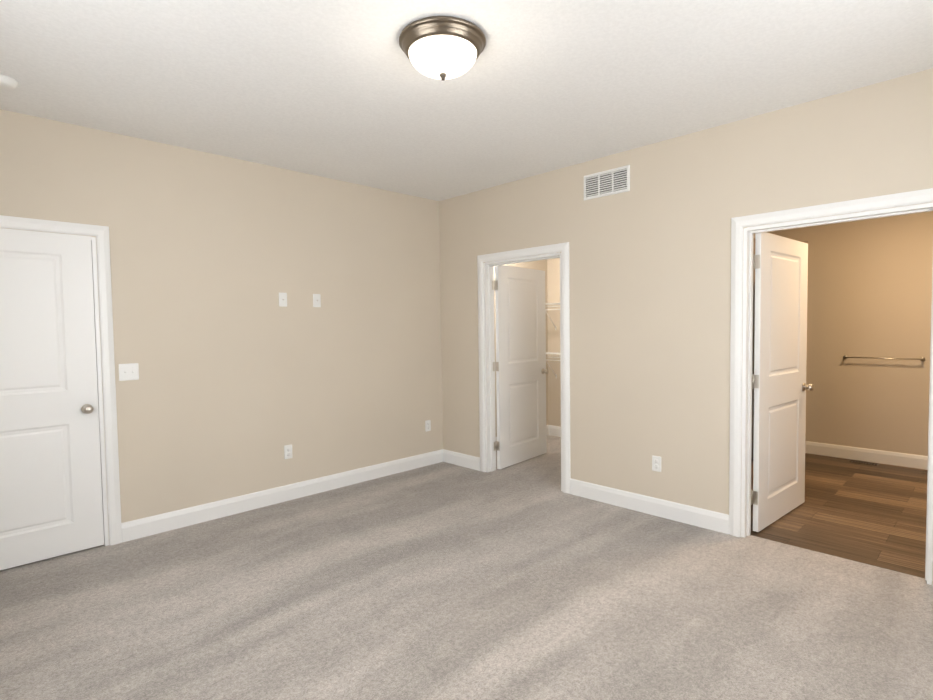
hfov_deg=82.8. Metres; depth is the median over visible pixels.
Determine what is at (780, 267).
bathroom door
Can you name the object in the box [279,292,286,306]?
outlet plate
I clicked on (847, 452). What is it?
baseboard
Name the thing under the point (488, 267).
lining
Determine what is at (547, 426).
baseboard
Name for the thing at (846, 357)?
towel rail
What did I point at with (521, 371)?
closet door
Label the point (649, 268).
wall
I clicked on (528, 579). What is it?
floor carpet
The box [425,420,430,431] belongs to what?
outlet
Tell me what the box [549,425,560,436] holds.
baseboard
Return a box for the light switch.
[119,363,138,380]
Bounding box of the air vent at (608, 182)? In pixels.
[584,165,629,200]
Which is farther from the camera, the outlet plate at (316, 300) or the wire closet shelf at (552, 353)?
the wire closet shelf at (552, 353)
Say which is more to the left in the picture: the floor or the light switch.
the light switch
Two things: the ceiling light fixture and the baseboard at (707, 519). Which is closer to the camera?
the ceiling light fixture
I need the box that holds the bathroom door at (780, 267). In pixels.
[751,232,813,531]
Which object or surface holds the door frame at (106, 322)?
attached to the wall at (245, 378)
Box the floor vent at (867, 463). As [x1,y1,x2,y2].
[848,460,878,465]
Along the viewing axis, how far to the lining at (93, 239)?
3.47 m
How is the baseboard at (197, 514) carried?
attached to the wall at (245, 378)
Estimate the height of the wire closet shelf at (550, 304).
0.335 m
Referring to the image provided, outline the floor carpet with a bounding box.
[0,435,932,699]
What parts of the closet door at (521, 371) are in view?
knob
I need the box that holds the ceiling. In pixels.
[0,0,932,200]
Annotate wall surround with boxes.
[751,238,807,458]
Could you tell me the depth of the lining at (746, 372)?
3.44 m
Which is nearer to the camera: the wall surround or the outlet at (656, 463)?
the outlet at (656, 463)
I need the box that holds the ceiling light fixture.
[399,16,485,80]
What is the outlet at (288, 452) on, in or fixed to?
attached to the wall at (245, 378)
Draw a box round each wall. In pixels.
[0,109,548,534]
[439,68,932,583]
[547,258,560,426]
[773,211,932,455]
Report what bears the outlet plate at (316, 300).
attached to the wall at (245, 378)
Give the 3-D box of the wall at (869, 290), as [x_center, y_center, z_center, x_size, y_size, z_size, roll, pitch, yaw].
[4.638,-0.220,4.857,0.120,2.740,3.520,-3,3,-45]
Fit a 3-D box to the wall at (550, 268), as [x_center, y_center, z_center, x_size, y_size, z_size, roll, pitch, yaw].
[1.873,-0.237,6.147,0.120,2.740,2.440,-3,3,-45]
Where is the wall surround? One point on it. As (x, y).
(753, 348)
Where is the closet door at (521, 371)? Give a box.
[494,265,548,468]
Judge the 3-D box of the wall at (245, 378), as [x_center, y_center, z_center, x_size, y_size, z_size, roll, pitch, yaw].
[-1.203,-0.135,4.747,6.230,2.740,0.120,-3,3,-45]
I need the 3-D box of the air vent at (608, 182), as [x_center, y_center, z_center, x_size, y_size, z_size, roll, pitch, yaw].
[1.088,-1.304,4.137,0.010,0.197,0.407,-3,3,-45]
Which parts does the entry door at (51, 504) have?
knob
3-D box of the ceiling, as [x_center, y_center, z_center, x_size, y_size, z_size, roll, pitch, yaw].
[0.709,-1.543,3.571,7.975,0.120,7.780,-3,3,-45]
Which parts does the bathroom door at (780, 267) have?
knob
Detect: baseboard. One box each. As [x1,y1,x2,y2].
[121,450,444,542]
[441,449,479,470]
[496,425,548,440]
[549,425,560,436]
[570,478,728,533]
[805,441,927,469]
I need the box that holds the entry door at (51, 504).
[0,232,103,569]
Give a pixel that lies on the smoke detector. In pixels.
(8, 83)
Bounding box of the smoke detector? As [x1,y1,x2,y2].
[0,74,17,89]
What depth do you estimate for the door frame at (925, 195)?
3.47 m
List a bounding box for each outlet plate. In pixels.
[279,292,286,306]
[313,294,320,306]
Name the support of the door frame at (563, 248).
attached to the wall at (649, 268)
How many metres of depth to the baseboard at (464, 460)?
5.43 m
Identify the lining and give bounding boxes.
[0,228,108,545]
[483,252,562,490]
[741,202,932,584]
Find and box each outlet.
[284,445,292,458]
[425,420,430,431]
[652,455,660,471]
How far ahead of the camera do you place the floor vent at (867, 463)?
5.33 m
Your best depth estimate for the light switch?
3.59 m
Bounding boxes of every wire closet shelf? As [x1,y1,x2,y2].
[545,303,559,329]
[546,352,559,377]
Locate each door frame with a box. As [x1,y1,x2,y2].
[0,215,121,545]
[477,242,570,493]
[729,188,932,585]
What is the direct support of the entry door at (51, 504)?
attached to the lining at (93, 239)
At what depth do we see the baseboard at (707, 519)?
3.95 m
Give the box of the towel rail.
[843,355,924,360]
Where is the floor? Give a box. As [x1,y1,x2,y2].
[750,453,927,577]

